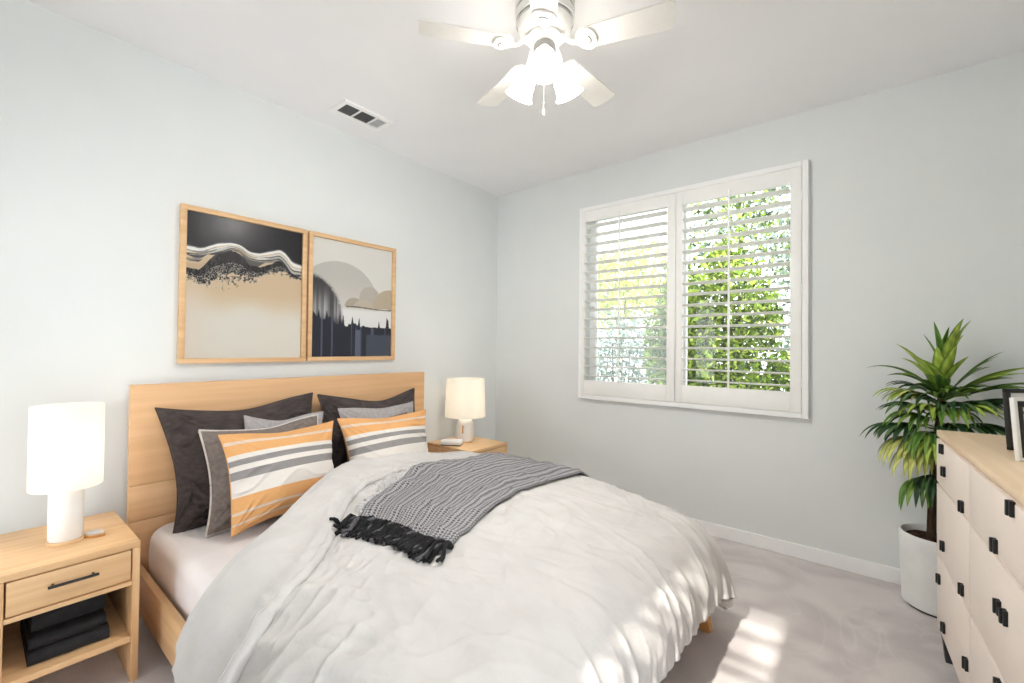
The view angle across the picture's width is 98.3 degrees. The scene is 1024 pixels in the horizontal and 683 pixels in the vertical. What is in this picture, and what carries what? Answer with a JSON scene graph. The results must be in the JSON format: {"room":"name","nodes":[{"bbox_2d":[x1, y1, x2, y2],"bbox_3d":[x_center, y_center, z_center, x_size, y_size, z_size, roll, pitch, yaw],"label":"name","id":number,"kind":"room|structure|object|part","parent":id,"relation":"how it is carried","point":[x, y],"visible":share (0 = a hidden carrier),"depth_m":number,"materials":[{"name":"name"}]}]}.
{"room":"bedroom","nodes":[
{"label":"bedroom","id":0,"kind":"room"},
{"bbox_2d":[0,0,497,534],"bbox_3d":[-1.389,-0.078,2.884,0.150,2.740,4.060,0,-1,39],"label":"wall","id":1,"kind":"structure","parent":0,"point":[104,137],"depth_m":2.21,"materials":[{"name":"paint"}]},
{"bbox_2d":[177,203,307,363],"bbox_3d":[-1.528,-0.297,2.566,0.032,0.839,0.666,0,-1,39],"label":"framed print","id":2,"kind":"object","parent":1,"relation":"attached to","point":[242,280],"visible":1,"depth_m":2.52,"materials":[{"name":"beige paper"}]},
{"bbox_2d":[306,231,395,360],"bbox_3d":[-1.100,-0.287,3.091,0.032,0.837,0.666,0,-1,39],"label":"framed print","id":3,"kind":"object","parent":1,"relation":"attached to","point":[351,306],"visible":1,"depth_m":3.06,"materials":[{"name":"paper"}]},
{"bbox_2d":[26,536,959,682],"bbox_3d":[0.034,1.341,1.693,3.860,0.100,4.060,0,-1,39],"label":"floor","id":4,"kind":"structure","parent":0,"point":[790,619],"depth_m":1.95,"materials":[{"name":"carpet"}]},
{"bbox_2d":[0,511,139,682],"bbox_3d":[-1.698,1.012,1.674,0.499,0.522,0.362,0,-1,39],"label":"nightstand","id":5,"kind":"object","parent":4,"relation":"on","point":[36,578],"visible":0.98,"depth_m":1.58,"materials":[{"name":"brown wood"}]},
{"bbox_3d":[-1.815,1.021,1.551,0.472,0.498,0.022,0,-1,39],"label":"panel","id":6,"kind":"part","parent":5,"relation":"part of","materials":[{"name":"brown wood"}]},
{"bbox_2d":[20,620,109,666],"bbox_3d":[-1.685,1.078,1.666,0.334,0.044,0.207,0,-1,39],"label":"folded cloth","id":7,"kind":"object","parent":5,"relation":"on","point":[38,655],"visible":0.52,"depth_m":1.56,"materials":[{"name":"black fabric"}]},
{"bbox_2d":[22,609,106,650],"bbox_3d":[-1.687,1.033,1.666,0.309,0.044,0.197,0,-1,39],"label":"folded cloth","id":8,"kind":"object","parent":7,"relation":"on","point":[34,640],"visible":0.45,"depth_m":1.57,"materials":[{"name":"black fabric"}]},
{"bbox_2d":[28,594,104,632],"bbox_3d":[-1.697,0.966,1.678,0.298,0.089,0.187,0,-1,39],"label":"folded cloth","id":9,"kind":"object","parent":8,"relation":"on","point":[41,621],"visible":0.4,"depth_m":1.58,"materials":[{"name":"black fabric"}]},
{"bbox_2d":[27,402,104,546],"bbox_3d":[-1.677,0.496,1.667,0.204,0.510,0.204,0,-1,39],"label":"table lamp","id":10,"kind":"object","parent":5,"relation":"on","point":[65,457],"visible":1,"depth_m":1.62,"materials":[{"name":"white fabric"}]},
{"bbox_3d":[-1.676,0.392,1.668,0.204,0.303,0.204,0,-1,39],"label":"lamp shade","id":11,"kind":"part","parent":10,"relation":"part of","materials":[{"name":"fabric"}]},
{"bbox_2d":[1,593,130,682],"bbox_3d":[-1.704,1.112,1.677,0.452,0.022,0.317,0,-1,39],"label":"shelf","id":12,"kind":"object","parent":5,"relation":"attached to","point":[15,669],"depth_m":1.58,"materials":[{"name":"brown wood"}]},
{"bbox_3d":[-1.695,0.835,1.676,0.441,0.110,0.309,0,-1,39],"label":"drawer","id":13,"kind":"part","parent":5,"relation":"part of","materials":[{"name":"brown wood"}]},
{"bbox_3d":[-1.513,0.824,1.528,0.029,0.009,0.126,0,-1,39],"label":"handle","id":14,"kind":"part","parent":5,"relation":"part of","materials":[{"name":"black metal"}]},
{"bbox_2d":[84,529,104,537],"bbox_3d":[-1.614,0.741,1.710,0.068,0.022,0.044,1,-1,-7],"label":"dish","id":15,"kind":"object","parent":5,"relation":"on","point":[94,533],"visible":1,"depth_m":1.70,"materials":[{"name":"white ceramic"}]},
{"bbox_2d":[84,532,104,537],"bbox_3d":[-1.614,0.747,1.710,0.054,0.010,0.060,0,-1,39],"label":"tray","id":16,"kind":"object","parent":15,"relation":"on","point":[87,534],"depth_m":1.69,"materials":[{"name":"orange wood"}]},
{"bbox_3d":[-1.601,1.027,1.814,0.472,0.498,0.022,0,-1,39],"label":"panel","id":17,"kind":"part","parent":5,"relation":"part of","materials":[{"name":"brown wood"}]},
{"bbox_2d":[126,372,712,666],"bbox_3d":[-0.441,0.755,2.090,2.202,1.072,1.745,0,-1,39],"label":"bed","id":18,"kind":"object","parent":4,"relation":"on","point":[151,503],"visible":0.18,"depth_m":2.16,"materials":[{"name":"brown wood"}]},
{"bbox_3d":[-0.980,1.115,1.429,2.040,0.175,0.028,0,-1,39],"label":"rail","id":19,"kind":"part","parent":18,"relation":"part of","materials":[{"name":"brown wood"}]},
{"bbox_2d":[148,514,282,620],"bbox_3d":[-0.431,1.000,2.076,2.053,0.227,1.633,0,-1,39],"label":"mattress","id":20,"kind":"object","parent":18,"relation":"on","point":[183,565],"visible":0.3,"depth_m":1.85,"materials":[{"name":"white fabric"}]},
{"bbox_2d":[155,392,312,533],"bbox_3d":[-1.338,0.601,2.308,0.237,0.603,0.798,0,-1,39],"label":"pillow","id":21,"kind":"object","parent":20,"relation":"on","point":[180,427],"visible":0.42,"depth_m":2.09,"materials":[{"name":"grey fabric"}]},
{"bbox_2d":[198,414,318,537],"bbox_3d":[-1.200,0.641,2.204,0.213,0.479,0.569,0,-1,41],"label":"pillow","id":22,"kind":"object","parent":20,"relation":"on","point":[219,517],"visible":0.4,"depth_m":2.04,"materials":[{"name":"grey fabric"}]},
{"bbox_2d":[218,421,333,536],"bbox_3d":[-1.078,0.640,2.160,0.235,0.430,0.568,0,-1,37],"label":"pillow","id":23,"kind":"object","parent":20,"relation":"on","point":[269,472],"visible":0.86,"depth_m":2.03,"materials":[{"name":"fabric"}]},
{"bbox_2d":[244,411,323,428],"bbox_3d":[-1.203,0.620,2.357,0.168,0.476,0.485,0,-1,40],"label":"pillow","id":24,"kind":"object","parent":20,"relation":"on","point":[249,422],"visible":0.17,"depth_m":2.33,"materials":[{"name":"grey fabric"}]},
{"bbox_2d":[317,388,414,467],"bbox_3d":[-0.876,0.618,2.889,0.226,0.585,0.754,0,-1,39],"label":"pillow","id":25,"kind":"object","parent":20,"relation":"on","point":[330,405],"visible":0.31,"depth_m":2.71,"materials":[{"name":"grey fabric"}]},
{"bbox_2d":[338,412,406,461],"bbox_3d":[-0.802,0.676,2.719,0.142,0.435,0.513,0,-1,37],"label":"pillow","id":26,"kind":"object","parent":20,"relation":"on","point":[404,412],"visible":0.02,"depth_m":2.56,"materials":[{"name":"beige fabric"}]},
{"bbox_2d":[338,401,412,418],"bbox_3d":[-0.807,0.635,2.839,0.168,0.455,0.582,0,-1,39],"label":"pillow","id":27,"kind":"object","parent":20,"relation":"on","point":[374,413],"visible":0.26,"depth_m":2.83,"materials":[{"name":"grey fabric"}]},
{"bbox_2d":[171,451,736,682],"bbox_3d":[-0.231,0.921,1.875,1.844,0.613,1.956,0,-1,39],"label":"duvet","id":28,"kind":"object","parent":20,"relation":"on","point":[576,578],"visible":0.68,"depth_m":1.24,"materials":[{"name":"fabric"}]},
{"bbox_2d":[337,409,427,460],"bbox_3d":[-0.690,0.650,2.615,0.243,0.435,0.613,0,-1,42],"label":"pillow","id":29,"kind":"object","parent":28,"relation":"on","point":[405,433],"visible":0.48,"depth_m":2.52,"materials":[{"name":"fabric"}]},
{"bbox_2d":[329,452,588,563],"bbox_3d":[-0.186,0.757,2.124,0.786,0.286,1.464,0,-1,31],"label":"throw blanket","id":30,"kind":"object","parent":28,"relation":"on","point":[423,512],"visible":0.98,"depth_m":1.80,"materials":[{"name":"black fabric"}]},
{"bbox_3d":[-1.250,0.726,2.749,0.045,1.012,1.745,0,-1,39],"label":"headboard","id":31,"kind":"part","parent":18,"relation":"part of","materials":[{"name":"brown wood"}]},
{"bbox_3d":[0.858,1.227,2.018,0.097,0.155,0.071,0,-1,39],"label":"leg","id":32,"kind":"part","parent":18,"relation":"part of","materials":[{"name":"orange wood"}]},
{"bbox_2d":[427,436,506,452],"bbox_3d":[-0.341,1.049,3.450,0.499,0.522,0.410,0,-1,39],"label":"nightstand","id":33,"kind":"object","parent":4,"relation":"on","point":[479,445],"visible":0.25,"depth_m":3.38,"materials":[{"name":"brown wood"}]},
{"bbox_3d":[-0.474,1.058,3.308,0.472,0.498,0.022,0,-1,39],"label":"panel","id":34,"kind":"part","parent":33,"relation":"part of","materials":[{"name":"brown wood"}]},
{"bbox_2d":[440,438,462,445],"bbox_3d":[-0.457,0.766,3.362,0.164,0.040,0.086,1,-1,7],"label":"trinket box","id":35,"kind":"object","parent":33,"relation":"on","point":[444,442],"visible":1,"depth_m":3.33,"materials":[{"name":"white ceramic"}]},
{"bbox_2d":[445,377,484,442],"bbox_3d":[-0.370,0.541,3.501,0.320,0.495,0.320,0,-1,39],"label":"table lamp","id":36,"kind":"object","parent":33,"relation":"on","point":[465,396],"visible":0.94,"depth_m":3.38,"materials":[{"name":"white fabric"}]},
{"bbox_3d":[-0.369,0.442,3.502,0.320,0.296,0.320,0,-1,39],"label":"lamp shade","id":37,"kind":"part","parent":36,"relation":"part of","materials":[{"name":"fabric"}]},
{"bbox_3d":[-0.339,0.873,3.452,0.441,0.110,0.357,0,-1,39],"label":"drawer","id":38,"kind":"part","parent":33,"relation":"part of","materials":[{"name":"brown wood"}]},
{"bbox_2d":[859,318,1023,617],"bbox_3d":[2.065,0.604,2.097,0.462,1.428,0.597,1,-1,-22],"label":"potted plant","id":39,"kind":"object","parent":4,"relation":"on","point":[918,551],"visible":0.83,"depth_m":2.13,"materials":[{"name":"green plant"}]},
{"bbox_3d":[2.109,1.132,2.190,0.294,0.352,0.294,0,-1,39],"label":"planter","id":40,"kind":"part","parent":39,"relation":"part of","materials":[{"name":"white ceramic"}]},
{"bbox_2d":[935,430,1023,682],"bbox_3d":[1.479,0.828,1.075,0.455,0.940,1.644,0,-1,36],"label":"dresser","id":41,"kind":"object","parent":4,"relation":"on","point":[979,577],"visible":0.99,"depth_m":1.33,"materials":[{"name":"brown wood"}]},
{"bbox_3d":[1.733,0.966,1.799,0.015,0.038,0.022,0,-1,36],"label":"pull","id":42,"kind":"part","parent":41,"relation":"part of","materials":[{"name":"black metal"}]},
{"bbox_3d":[1.698,0.426,1.749,0.015,0.038,0.022,0,-1,36],"label":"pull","id":43,"kind":"part","parent":41,"relation":"part of","materials":[{"name":"black metal"}]},
{"bbox_3d":[1.685,0.801,1.732,0.015,0.038,0.022,0,-1,36],"label":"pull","id":44,"kind":"part","parent":41,"relation":"part of","materials":[{"name":"black metal"}]},
{"bbox_3d":[1.676,1.113,1.720,0.015,0.038,0.022,0,-1,36],"label":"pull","id":45,"kind":"part","parent":41,"relation":"part of","materials":[{"name":"black metal"}]},
{"bbox_3d":[1.676,0.506,1.720,0.015,0.038,0.022,0,-1,36],"label":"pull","id":46,"kind":"part","parent":41,"relation":"part of","materials":[{"name":"black metal"}]},
{"bbox_3d":[1.786,1.247,1.808,0.048,0.130,0.048,0,-1,36],"label":"leg","id":47,"kind":"part","parent":41,"relation":"part of","materials":[{"name":"grey metal"}]},
{"bbox_3d":[1.633,1.024,1.617,0.042,0.292,0.547,0,-1,36],"label":"drawer","id":48,"kind":"part","parent":41,"relation":"part of","materials":[{"name":"beige wood"}]},
{"bbox_3d":[1.636,0.729,1.621,0.042,0.282,0.547,0,-1,36],"label":"drawer","id":49,"kind":"part","parent":41,"relation":"part of","materials":[{"name":"beige wood"}]},
{"bbox_3d":[1.639,0.490,1.624,0.042,0.177,0.547,0,-1,36],"label":"drawer","id":50,"kind":"part","parent":41,"relation":"part of","materials":[{"name":"beige wood"}]},
{"bbox_3d":[1.499,0.828,1.477,0.015,0.038,0.022,0,-1,36],"label":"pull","id":51,"kind":"part","parent":41,"relation":"part of","materials":[{"name":"black metal"}]},
{"bbox_3d":[1.500,0.552,1.478,0.015,0.038,0.022,0,-1,36],"label":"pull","id":52,"kind":"part","parent":41,"relation":"part of","materials":[{"name":"black metal"}]},
{"bbox_3d":[1.464,1.041,1.428,0.015,0.038,0.022,0,-1,36],"label":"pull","id":53,"kind":"part","parent":41,"relation":"part of","materials":[{"name":"black metal"}]},
{"bbox_3d":[1.315,1.014,1.179,0.042,0.292,0.521,0,-1,36],"label":"drawer","id":54,"kind":"part","parent":41,"relation":"part of","materials":[{"name":"beige wood"}]},
{"bbox_3d":[1.281,0.543,1.176,0.015,0.038,0.022,0,-1,36],"label":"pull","id":55,"kind":"part","parent":41,"relation":"part of","materials":[{"name":"black metal"}]},
{"bbox_3d":[1.318,0.719,1.183,0.042,0.282,0.521,0,-1,36],"label":"drawer","id":56,"kind":"part","parent":41,"relation":"part of","materials":[{"name":"beige wood"}]},
{"bbox_3d":[1.263,0.691,1.151,0.015,0.038,0.022,0,-1,36],"label":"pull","id":57,"kind":"part","parent":41,"relation":"part of","materials":[{"name":"black metal"}]},
{"bbox_3d":[1.321,0.481,1.186,0.042,0.177,0.521,0,-1,36],"label":"drawer","id":58,"kind":"part","parent":41,"relation":"part of","materials":[{"name":"beige wood"}]},
{"bbox_3d":[1.259,0.895,1.147,0.015,0.038,0.022,0,-1,36],"label":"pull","id":59,"kind":"part","parent":41,"relation":"part of","materials":[{"name":"black metal"}]},
{"bbox_3d":[1.231,0.690,1.108,0.015,0.038,0.022,0,-1,36],"label":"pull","id":60,"kind":"part","parent":41,"relation":"part of","materials":[{"name":"black metal"}]},
{"bbox_3d":[1.203,0.403,1.069,0.015,0.038,0.022,0,-1,36],"label":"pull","id":61,"kind":"part","parent":41,"relation":"part of","materials":[{"name":"black metal"}]},
{"bbox_2d":[1002,389,1023,449],"bbox_3d":[1.784,0.264,1.524,0.215,0.205,0.090,1,-1,3],"label":"photo frame","id":62,"kind":"object","parent":41,"relation":"on","point":[1007,393],"visible":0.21,"depth_m":1.50,"materials":[{"name":"black metal"}]},
{"bbox_2d":[1009,398,1023,460],"bbox_3d":[1.622,0.268,1.372,0.180,0.190,0.087,1,-1,3],"label":"photo frame","id":63,"kind":"object","parent":41,"relation":"on","point":[1016,404],"visible":1,"depth_m":1.35,"materials":[{"name":"white metal"}]},
{"bbox_2d":[27,0,1023,195],"bbox_3d":[0.065,-1.508,1.731,3.860,0.120,4.060,0,-1,39],"label":"ceiling","id":64,"kind":"structure","parent":0,"point":[725,66],"depth_m":2.26,"materials":[{"name":"paint"}]},
{"bbox_2d":[329,99,393,131],"bbox_3d":[-0.956,-1.437,2.824,0.187,0.013,0.346,0,-1,39],"label":"ceiling vent","id":65,"kind":"object","parent":64,"relation":"in","point":[347,109],"visible":1,"depth_m":2.81,"materials":[{"name":"grey metal"}]},
{"bbox_2d":[337,104,359,115],"bbox_3d":[-1.017,-1.439,2.749,0.120,0.006,0.090,0,-1,39],"label":"grille","id":66,"kind":"object","parent":65,"relation":"attached to","point":[344,109],"depth_m":2.75,"materials":[{"name":"black metal"}]},
{"bbox_2d":[354,112,374,122],"bbox_3d":[-0.947,-1.437,2.834,0.120,0.002,0.102,0,-1,39],"label":"grille","id":67,"kind":"object","parent":65,"relation":"attached to","point":[360,117],"depth_m":2.84,"materials":[{"name":"black metal"}]},
{"bbox_2d":[369,119,385,127],"bbox_3d":[-0.886,-1.435,2.910,0.120,0.008,0.065,0,-1,39],"label":"grille","id":68,"kind":"object","parent":65,"relation":"attached to","point":[373,123],"depth_m":2.92,"materials":[{"name":"grey metal"}]},
{"bbox_2d":[418,0,675,115],"bbox_3d":[0.158,-1.183,1.860,0.999,0.524,0.960,0,-1,39],"label":"ceiling fan","id":69,"kind":"object","parent":64,"relation":"hanging from","point":[543,26],"visible":1,"depth_m":1.77,"materials":[{"name":"white"}]},
{"bbox_3d":[-0.180,-1.222,1.762,0.377,0.029,0.119,1,-1,-13],"label":"blade","id":70,"kind":"part","parent":69,"relation":"part of","materials":[{"name":"white wood"}]},
{"bbox_3d":[-0.033,-1.216,2.113,0.119,0.029,0.377,1,-1,-31],"label":"blade","id":71,"kind":"part","parent":69,"relation":"part of","materials":[{"name":"white wood"}]},
{"bbox_3d":[0.037,-1.087,1.900,0.128,0.127,0.124,0,-1,39],"label":"lamp shade","id":72,"kind":"part","parent":69,"relation":"part of","materials":[{"name":"white glass"}]},
{"bbox_3d":[0.079,-1.161,1.873,0.066,0.065,0.045,0,-1,39],"label":"lamp arm","id":73,"kind":"part","parent":69,"relation":"part of"},
{"bbox_3d":[0.130,-1.034,1.810,0.010,0.225,0.010,0,-1,39],"label":"pull chain","id":74,"kind":"part","parent":69,"relation":"part of","materials":[{"name":"white metal"}]},
{"bbox_3d":[0.128,-1.089,1.715,0.120,0.127,0.126,0,-1,39],"label":"lamp shade","id":75,"kind":"part","parent":69,"relation":"part of","materials":[{"name":"white glass"}]},
{"bbox_3d":[0.109,-1.222,1.515,0.119,0.029,0.377,1,-1,5],"label":"blade","id":76,"kind":"part","parent":69,"relation":"part of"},
{"bbox_3d":[0.127,-1.105,1.737,0.044,0.044,0.044,0,-1,39],"label":"bulb","id":77,"kind":"part","parent":69,"relation":"part of","materials":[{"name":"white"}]},
{"bbox_3d":[0.194,-1.160,1.865,0.066,0.065,0.044,1,-1,-26],"label":"lamp arm","id":78,"kind":"part","parent":69,"relation":"part of"},
{"bbox_3d":[0.242,-1.085,1.885,0.121,0.127,0.127,0,-1,39],"label":"lamp shade","id":79,"kind":"part","parent":69,"relation":"part of","materials":[{"name":"white glass"}]},
{"bbox_3d":[0.350,-1.212,2.080,0.119,0.029,0.378,0,-1,39],"label":"blade","id":80,"kind":"part","parent":69,"relation":"part of","materials":[{"name":"white wood"}]},
{"bbox_3d":[0.434,-1.216,1.713,0.377,0.029,0.119,0,-1,23],"label":"blade","id":81,"kind":"part","parent":69,"relation":"part of","materials":[{"name":"white wood"}]},
{"bbox_2d":[495,51,1023,568],"bbox_3d":[1.281,-0.045,3.224,3.560,2.740,0.160,0,-1,39],"label":"wall","id":82,"kind":"structure","parent":0,"point":[916,188],"depth_m":2.60,"materials":[{"name":"paint"}]},
{"bbox_2d":[578,159,808,418],"bbox_3d":[1.226,-0.317,3.236,1.590,1.572,0.180,0,-1,39],"label":"window","id":83,"kind":"structure","parent":82,"relation":"in","point":[805,163],"depth_m":3.06,"materials":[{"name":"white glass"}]},
{"bbox_2d":[581,193,675,401],"bbox_3d":[0.876,-0.318,3.411,0.762,1.500,0.095,0,-1,39],"label":"plantation shutter","id":84,"kind":"object","parent":83,"relation":"attached to","point":[659,392],"visible":1,"depth_m":3.36,"materials":[{"name":"white wood"}]},
{"bbox_3d":[0.824,-0.348,3.405,0.012,1.324,0.018,0,-1,39],"label":"tilt rod","id":85,"kind":"part","parent":84,"relation":"part of","materials":[{"name":"white wood"}]},
{"bbox_3d":[1.267,-0.316,3.286,1.524,1.506,0.050,0,-1,39],"label":"frame","id":86,"kind":"part","parent":83,"relation":"part of","materials":[{"name":"white wood"}]},
{"bbox_2d":[675,166,801,412],"bbox_3d":[1.469,-0.318,2.928,0.762,1.500,0.095,0,-1,39],"label":"plantation shutter","id":87,"kind":"object","parent":83,"relation":"attached to","point":[791,401],"visible":1,"depth_m":2.88,"materials":[{"name":"white wood"}]},
{"bbox_3d":[1.427,-0.347,2.913,0.012,1.314,0.018,0,-1,39],"label":"tilt rod","id":88,"kind":"part","parent":87,"relation":"part of","materials":[{"name":"white wood"}]},
{"bbox_3d":[1.468,-0.331,2.939,0.647,1.223,0.079,0,-1,39],"label":"louvre panel","id":89,"kind":"part","parent":87,"relation":"part of","materials":[{"name":"white wood"}]},
{"bbox_2d":[692,518,900,584],"bbox_3d":[1.212,1.280,3.139,3.532,0.085,0.014,0,-1,39],"label":"baseboard","id":90,"kind":"structure","parent":82,"relation":"attached to","point":[843,562],"depth_m":2.67,"materials":[{"name":"white wood"}]},
{"label":"outside","id":91,"kind":"structure","parent":0,"visible":0},
{"bbox_3d":[4.735,1.744,9.491,17.000,0.100,13.700,0,-1,39],"label":"ground","id":92,"kind":"structure","parent":91,"visible":0},
{"bbox_2d":[597,304,665,384],"bbox_3d":[1.546,0.532,6.258,1.480,2.173,1.005,0,-1,39],"label":"shrub","id":93,"kind":"object","parent":92,"relation":"on","point":[630,342],"visible":0.43,"depth_m":6.09,"materials":[{"name":"green plant"}]},
{"bbox_2d":[598,235,666,374],"bbox_3d":[2.041,-0.238,8.689,2.539,3.788,1.632,0,-1,39],"label":"tree","id":94,"kind":"object","parent":92,"relation":"on","point":[653,291],"visible":0.37,"depth_m":8.29,"materials":[{"name":"green plant"}]},
{"bbox_3d":[2.116,0.063,8.471,0.054,3.182,0.203,1,-1,-28],"label":"stem","id":95,"kind":"part","parent":94,"relation":"part of","materials":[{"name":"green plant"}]},
{"bbox_2d":[642,245,713,386],"bbox_3d":[1.923,0.255,5.114,0.836,2.705,0.744,0,-1,39],"label":"shrub","id":96,"kind":"object","parent":92,"relation":"on","point":[660,353],"visible":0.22,"depth_m":5.07,"materials":[{"name":"green plant"}]},
{"bbox_2d":[665,230,785,390],"bbox_3d":[2.207,0.225,4.627,0.993,2.758,1.077,1,-1,-12],"label":"tree","id":97,"kind":"object","parent":92,"relation":"on","point":[755,307],"visible":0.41,"depth_m":4.43,"materials":[{"name":"green plant"}]},
{"bbox_2d":[688,185,789,306],"bbox_3d":[3.417,-0.756,6.808,1.776,4.801,1.412,0,-1,39],"label":"tree","id":98,"kind":"object","parent":92,"relation":"on","point":[765,236],"visible":0.26,"depth_m":6.60,"materials":[{"name":"green plant"}]},
{"bbox_2d":[746,350,789,391],"bbox_3d":[2.807,0.842,4.571,0.918,1.538,0.796,0,-1,39],"label":"shrub","id":99,"kind":"object","parent":92,"relation":"on","point":[777,366],"visible":0.06,"depth_m":4.49,"materials":[{"name":"green plant"}]},
{"bbox_2d":[757,189,789,390],"bbox_3d":[3.685,-0.320,5.422,1.197,3.899,1.020,0,-1,39],"label":"tree","id":100,"kind":"object","parent":92,"relation":"on","point":[784,270],"visible":0.09,"depth_m":5.56,"materials":[{"name":"green plant"}]}
]}

